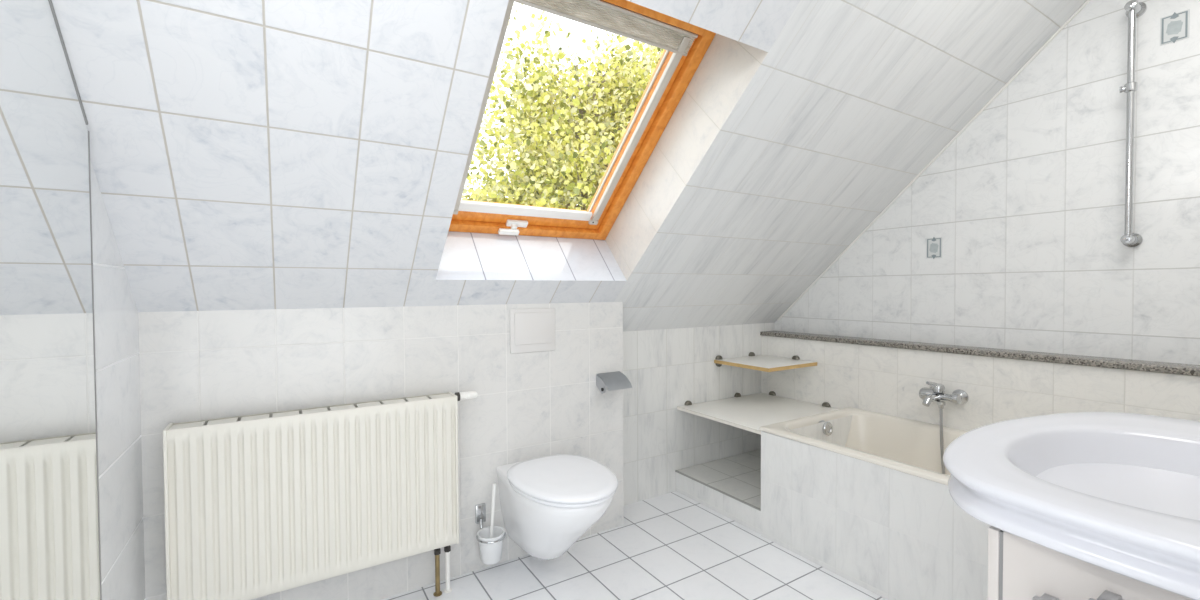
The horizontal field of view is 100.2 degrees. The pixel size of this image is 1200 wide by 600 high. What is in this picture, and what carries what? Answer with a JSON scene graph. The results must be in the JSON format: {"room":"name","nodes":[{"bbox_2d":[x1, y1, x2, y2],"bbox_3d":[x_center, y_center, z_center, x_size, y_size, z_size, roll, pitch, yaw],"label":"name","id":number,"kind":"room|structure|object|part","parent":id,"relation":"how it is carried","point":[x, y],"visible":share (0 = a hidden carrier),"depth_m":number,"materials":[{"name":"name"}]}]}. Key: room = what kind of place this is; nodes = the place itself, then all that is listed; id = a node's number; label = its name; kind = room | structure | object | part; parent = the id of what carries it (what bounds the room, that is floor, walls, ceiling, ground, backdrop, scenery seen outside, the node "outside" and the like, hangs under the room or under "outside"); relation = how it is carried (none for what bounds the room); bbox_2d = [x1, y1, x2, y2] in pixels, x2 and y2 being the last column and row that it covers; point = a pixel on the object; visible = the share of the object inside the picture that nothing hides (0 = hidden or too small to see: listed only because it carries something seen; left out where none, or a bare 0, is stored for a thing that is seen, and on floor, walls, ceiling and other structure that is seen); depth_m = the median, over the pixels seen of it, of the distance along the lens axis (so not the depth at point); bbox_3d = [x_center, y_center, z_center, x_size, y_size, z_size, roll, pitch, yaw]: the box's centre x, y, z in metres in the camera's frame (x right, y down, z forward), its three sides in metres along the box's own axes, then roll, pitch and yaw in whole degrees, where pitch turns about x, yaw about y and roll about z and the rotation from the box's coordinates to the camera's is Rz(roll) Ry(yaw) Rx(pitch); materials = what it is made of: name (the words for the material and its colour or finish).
{"room":"bathroom","nodes":[
{"label":"bathroom","id":0,"kind":"room"},
{"bbox_2d":[90,159,144,599],"bbox_3d":[-0.825,-0.059,0.614,0.001,2.400,2.078,-1,1,-32],"label":"wall","id":1,"kind":"structure","parent":0,"point":[115,308],"depth_m":1.29,"materials":[{"name":"tile"}]},
{"bbox_2d":[0,0,99,599],"bbox_3d":[-0.721,-0.076,0.459,0.012,2.341,1.505,-1,1,-32],"label":"wall mirror","id":2,"kind":"object","parent":1,"relation":"attached to","point":[49,538],"visible":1,"depth_m":0.88,"materials":[{"name":"white mirror"}]},
{"bbox_2d":[49,0,87,124],"bbox_3d":[-0.864,-0.816,0.667,0.014,0.887,0.978,-1,1,-32],"label":"trim","id":3,"kind":"structure","parent":1,"relation":"attached to","point":[51,3],"depth_m":1.00,"materials":[{"name":"grey metal"}]},
{"bbox_2d":[88,131,101,599],"bbox_3d":[-1.121,0.356,1.111,0.012,1.453,0.012,-1,1,-32],"label":"trim","id":4,"kind":"structure","parent":1,"relation":"attached to","point":[88,131],"depth_m":1.11,"materials":[{"name":"grey"}]},
{"bbox_2d":[138,302,623,599],"bbox_3d":[-0.678,0.566,2.049,1.753,1.089,0.179,-1,1,-32],"label":"wall","id":5,"kind":"structure","parent":0,"point":[195,365],"depth_m":1.90,"materials":[{"name":"tile"}]},
{"bbox_2d":[163,391,476,599],"bbox_3d":[-0.881,0.740,1.739,0.933,0.756,0.135,-1,1,-32],"label":"radiator","id":6,"kind":"object","parent":5,"relation":"attached to","point":[257,505],"visible":1,"depth_m":1.62,"materials":[{"name":"white metal"}]},
{"bbox_3d":[-1.263,0.648,1.475,0.008,0.555,0.097,-1,1,-32],"label":"panel","id":7,"kind":"part","parent":6,"relation":"part of","materials":[{"name":"white metal"}]},
{"bbox_3d":[-0.935,0.643,1.736,0.827,0.555,0.010,-1,1,-32],"label":"panel","id":8,"kind":"part","parent":6,"relation":"part of","materials":[{"name":"white metal"}]},
{"bbox_2d":[169,394,452,429],"bbox_3d":[-0.913,0.373,1.693,0.827,0.006,0.088,-1,1,-32],"label":"grille","id":9,"kind":"object","parent":6,"relation":"attached to","point":[246,422],"depth_m":1.65,"materials":[{"name":"white metal"}]},
{"bbox_3d":[-0.559,0.635,1.916,0.008,0.555,0.097,-1,1,-32],"label":"panel","id":10,"kind":"part","parent":6,"relation":"part of","materials":[{"name":"white metal"}]},
{"bbox_2d":[475,503,505,564],"bbox_3d":[-0.441,0.941,2.021,0.118,0.207,0.130,-1,1,-32],"label":"toilet brush holder","id":11,"kind":"object","parent":5,"relation":"attached to","point":[490,548],"visible":0.97,"depth_m":1.99,"materials":[{"name":"silver metal"}]},
{"bbox_3d":[-0.490,0.875,2.059,0.042,0.076,0.012,-1,1,-32],"label":"wall plate","id":12,"kind":"part","parent":11,"relation":"part of","materials":[{"name":"silver metal"}]},
{"bbox_2d":[477,526,504,564],"bbox_3d":[-0.437,0.988,2.017,0.108,0.113,0.108,-1,1,-32],"label":"cup","id":13,"kind":"object","parent":11,"relation":"on","point":[490,548],"depth_m":1.98,"materials":[{"name":"white"}]},
{"bbox_2d":[490,483,495,537],"bbox_3d":[-0.436,0.888,2.015,0.052,0.288,0.048,-1,1,-32],"label":"toilet brush","id":14,"kind":"object","parent":11,"relation":"in","point":[493,484],"visible":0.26,"depth_m":2.02,"materials":[{"name":"white plastic"}]},
{"bbox_2d":[510,308,554,353],"bbox_3d":[-0.288,0.131,2.171,0.212,0.188,0.012,-1,1,-32],"label":"flush plate","id":15,"kind":"object","parent":5,"relation":"attached to","point":[531,330],"visible":1,"depth_m":2.16,"materials":[{"name":"white plastic"}]},
{"bbox_2d":[496,454,617,559],"bbox_3d":[-0.157,0.844,1.944,0.380,0.375,0.558,-1,1,-32],"label":"toilet","id":16,"kind":"object","parent":5,"relation":"attached to","point":[548,503],"visible":1,"depth_m":1.83,"materials":[{"name":"white ceramic"}]},
{"bbox_3d":[-0.136,0.690,1.906,0.368,0.015,0.462,-1,1,-32],"label":"seat","id":17,"kind":"part","parent":16,"relation":"part of","materials":[{"name":"white plastic"}]},
{"bbox_3d":[-0.136,0.669,1.905,0.380,0.023,0.475,-1,1,-32],"label":"lid","id":18,"kind":"part","parent":16,"relation":"part of","materials":[{"name":"white plastic"}]},
{"bbox_2d":[596,371,631,393],"bbox_3d":[0.064,0.388,2.341,0.136,0.087,0.108,-1,1,-32],"label":"toilet paper holder","id":19,"kind":"object","parent":5,"relation":"attached to","point":[617,380],"visible":1,"depth_m":2.32,"materials":[{"name":"metal"}]},
{"bbox_3d":[0.005,0.392,2.317,0.003,0.082,0.083,-1,1,-32],"label":"arm","id":20,"kind":"part","parent":19,"relation":"part of","materials":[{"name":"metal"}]},
{"bbox_2d":[52,0,1086,331],"bbox_3d":[0.432,-0.547,1.498,3.085,1.474,2.257,-1,1,-32],"label":"ceiling","id":21,"kind":"structure","parent":0,"point":[245,154],"depth_m":1.51,"materials":[{"name":"tile"}]},
{"bbox_2d":[449,0,715,239],"bbox_3d":[-0.147,-0.673,1.908,0.855,0.795,0.857,-1,1,-32],"label":"window","id":22,"kind":"structure","parent":21,"relation":"attached to","point":[464,221],"depth_m":2.10,"materials":[{"name":"brown wood"}]},
{"bbox_3d":[-0.391,-0.302,2.151,0.090,0.047,0.034,-1,1,-32],"label":"handle","id":23,"kind":"part","parent":22,"relation":"part of","materials":[{"name":"white"}]},
{"bbox_3d":[-0.359,-0.331,2.170,0.095,0.029,0.030,-1,1,-32],"label":"handle plate","id":24,"kind":"part","parent":22,"relation":"part of","materials":[{"name":"white"}]},
{"bbox_2d":[453,0,697,224],"bbox_3d":[-0.135,-0.654,1.890,0.731,0.626,0.672,-1,1,-32],"label":"window frame","id":25,"kind":"structure","parent":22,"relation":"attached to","point":[600,14],"depth_m":1.76,"materials":[{"name":"wood"}]},
{"bbox_3d":[-0.415,-0.643,1.720,0.032,0.595,0.654,-1,1,-32],"label":"rail","id":26,"kind":"part","parent":25,"relation":"part of","materials":[{"name":"grey metal"}]},
{"bbox_3d":[-0.318,-0.381,2.152,0.647,0.040,0.041,-1,1,-32],"label":"sill rail","id":27,"kind":"part","parent":25,"relation":"part of","materials":[{"name":"white"}]},
{"bbox_3d":[0.007,-0.902,1.655,0.723,0.029,0.028,-1,1,-32],"label":"rail","id":28,"kind":"part","parent":25,"relation":"part of","materials":[{"name":"grey metal"}]},
{"bbox_3d":[0.140,-0.653,2.068,0.032,0.595,0.654,-1,1,-32],"label":"rail","id":29,"kind":"part","parent":25,"relation":"part of","materials":[{"name":"wood"}]},
{"bbox_3d":[0.034,-0.947,1.611,0.731,0.030,0.029,-1,1,-32],"label":"head rail","id":30,"kind":"part","parent":25,"relation":"part of","materials":[{"name":"grey metal"}]},
{"bbox_2d":[436,33,767,280],"bbox_3d":[-0.104,-0.586,1.842,0.859,1.017,1.064,-1,1,-32],"label":"window reveal","id":31,"kind":"structure","parent":21,"relation":"attached to","point":[726,69],"depth_m":2.05,"materials":[{"name":"tile"}]},
{"bbox_2d":[382,491,886,599],"bbox_3d":[0.441,1.115,1.533,3.085,0.001,2.257,-1,1,-32],"label":"floor","id":32,"kind":"structure","parent":0,"point":[672,545],"depth_m":2.05,"materials":[{"name":"tile"}]},
{"bbox_2d":[676,449,760,533],"bbox_3d":[0.898,1.027,2.788,0.716,0.118,0.610,-1,1,-32],"label":"tiled step","id":33,"kind":"structure","parent":32,"relation":"on","point":[738,476],"depth_m":2.69,"materials":[{"name":"tile"}]},
{"bbox_2d":[675,470,760,510],"bbox_3d":[0.592,0.976,2.595,0.006,0.008,0.611,-1,1,-32],"label":"trim","id":34,"kind":"structure","parent":33,"relation":"attached to","point":[722,492],"depth_m":2.56,"materials":[{"name":"grey"}]},
{"bbox_2d":[759,407,990,599],"bbox_3d":[1.487,0.850,1.831,0.727,0.505,1.656,-1,1,-32],"label":"bathtub","id":35,"kind":"object","parent":32,"relation":"on","point":[863,496],"visible":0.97,"depth_m":1.97,"materials":[{"name":"tile"}]},
{"bbox_3d":[1.123,0.635,2.488,0.068,0.068,0.035,-1,1,-32],"label":"overflow knob","id":36,"kind":"part","parent":35,"relation":"part of","materials":[{"name":"silver metal"}]},
{"bbox_2d":[987,526,1192,599],"bbox_3d":[1.003,0.736,0.813,0.828,0.782,0.446,-1,1,-32],"label":"vanity cabinet","id":37,"kind":"object","parent":32,"relation":"on","point":[1019,568],"visible":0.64,"depth_m":0.71,"materials":[{"name":"grey paint"}]},
{"bbox_3d":[0.766,0.690,0.877,0.385,0.685,0.014,-1,1,-32],"label":"door","id":38,"kind":"part","parent":37,"relation":"part of","materials":[{"name":"grey paint"}]},
{"bbox_2d":[943,412,1199,599],"bbox_3d":[0.992,0.366,0.866,0.845,0.183,0.558,-1,1,-32],"label":"washbasin","id":39,"kind":"object","parent":37,"relation":"in","point":[1117,492],"visible":1,"depth_m":0.85,"materials":[{"name":"white ceramic"}]},
{"bbox_2d":[623,323,774,504],"bbox_3d":[0.582,0.621,2.945,1.332,0.926,0.001,-1,1,-32],"label":"wall","id":40,"kind":"structure","parent":0,"point":[665,369],"depth_m":2.85,"materials":[{"name":"tile"}]},
{"bbox_2d":[677,391,837,434],"bbox_3d":[0.895,0.600,2.788,0.708,0.040,0.598,-1,1,-32],"label":"board","id":41,"kind":"object","parent":40,"relation":"attached to","point":[750,412],"visible":0.94,"depth_m":2.77,"materials":[{"name":"white laminate"}]},
{"bbox_2d":[761,0,1199,430],"bbox_3d":[1.687,-0.108,2.292,0.129,2.400,2.257,-1,1,-32],"label":"wall","id":42,"kind":"structure","parent":0,"point":[1026,205],"depth_m":2.09,"materials":[{"name":"tile"}]},
{"bbox_2d":[714,352,816,371],"bbox_3d":[0.965,0.367,2.943,0.418,0.068,0.402,-1,1,-32],"label":"corner shelf","id":43,"kind":"object","parent":42,"relation":"attached to","point":[765,363],"visible":1,"depth_m":2.88,"materials":[{"name":"white laminate"}]},
{"bbox_3d":[0.966,0.367,2.945,0.411,0.019,0.395,-1,1,-32],"label":"panel","id":44,"kind":"part","parent":43,"relation":"part of","materials":[{"name":"white laminate"}]},
{"bbox_2d":[777,0,1090,320],"bbox_3d":[1.576,-0.582,2.569,0.006,1.460,1.609,-1,1,-32],"label":"trim","id":45,"kind":"structure","parent":42,"relation":"attached to","point":[1087,1],"depth_m":2.39,"materials":[{"name":"white ceramic"}]},
{"bbox_2d":[926,237,941,258],"bbox_3d":[1.645,-0.256,2.472,0.004,0.110,0.070,-1,1,-32],"label":"decorative tile","id":46,"kind":"object","parent":42,"relation":"attached to","point":[933,245],"depth_m":2.47,"materials":[{"name":"grey ceramic"}]},
{"bbox_2d":[919,381,968,473],"bbox_3d":[1.531,0.628,2.277,0.174,0.524,0.173,-1,1,-32],"label":"mixer","id":47,"kind":"object","parent":42,"relation":"attached to","point":[936,392],"visible":0.9,"depth_m":2.26,"materials":[{"name":"silver metal"}]},
{"bbox_3d":[1.498,0.452,2.267,0.112,0.051,0.038,-1,1,-32],"label":"spout","id":48,"kind":"part","parent":47,"relation":"part of","materials":[{"name":"silver metal"}]},
{"bbox_3d":[1.512,0.385,2.279,0.082,0.039,0.022,-1,1,-19],"label":"lever","id":49,"kind":"part","parent":47,"relation":"part of","materials":[{"name":"silver metal"}]},
{"bbox_2d":[760,331,1199,375],"bbox_3d":[1.682,0.230,2.296,0.142,0.024,2.254,-1,1,-32],"label":"granite ledge","id":50,"kind":"object","parent":42,"relation":"on","point":[1128,364],"visible":1,"depth_m":2.12,"materials":[{"name":"grey stone"}]},
{"bbox_2d":[1120,0,1146,246],"bbox_3d":[1.972,-0.653,1.865,0.081,0.909,0.058,-1,1,-32],"label":"shower rail","id":51,"kind":"object","parent":42,"relation":"attached to","point":[1134,9],"visible":1,"depth_m":1.85,"materials":[{"name":"silver metal"}]},
{"bbox_3d":[1.959,-0.654,1.855,0.021,0.865,0.021,-1,1,-32],"label":"rail","id":52,"kind":"part","parent":51,"relation":"part of","materials":[{"name":"silver metal"}]},
{"bbox_2d":[1160,9,1189,45],"bbox_3d":[2.055,-0.974,1.796,0.004,0.110,0.070,-1,1,-32],"label":"decorative tile","id":53,"kind":"object","parent":42,"relation":"attached to","point":[1174,27],"depth_m":1.79,"materials":[{"name":"grey ceramic"}]},
{"label":"outside","id":54,"kind":"structure","parent":0,"visible":0},
{"label":"ground","id":55,"kind":"structure","parent":54,"visible":0},
{"bbox_2d":[462,3,663,210],"bbox_3d":[0.176,-0.909,9.610,6.965,9.722,4.146,-1,2,-39],"label":"leafy tree","id":56,"kind":"object","parent":55,"relation":"on","point":[596,112],"visible":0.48,"depth_m":8.33,"materials":[{"name":"green plant"}]},
{"bbox_2d":[473,40,662,199],"bbox_3d":[0.928,-3.356,17.128,11.454,14.309,5.488,-1,2,-39],"label":"leafy tree","id":57,"kind":"object","parent":55,"relation":"on","point":[660,53],"visible":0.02,"depth_m":15.92,"materials":[{"name":"green plant"}]}
]}

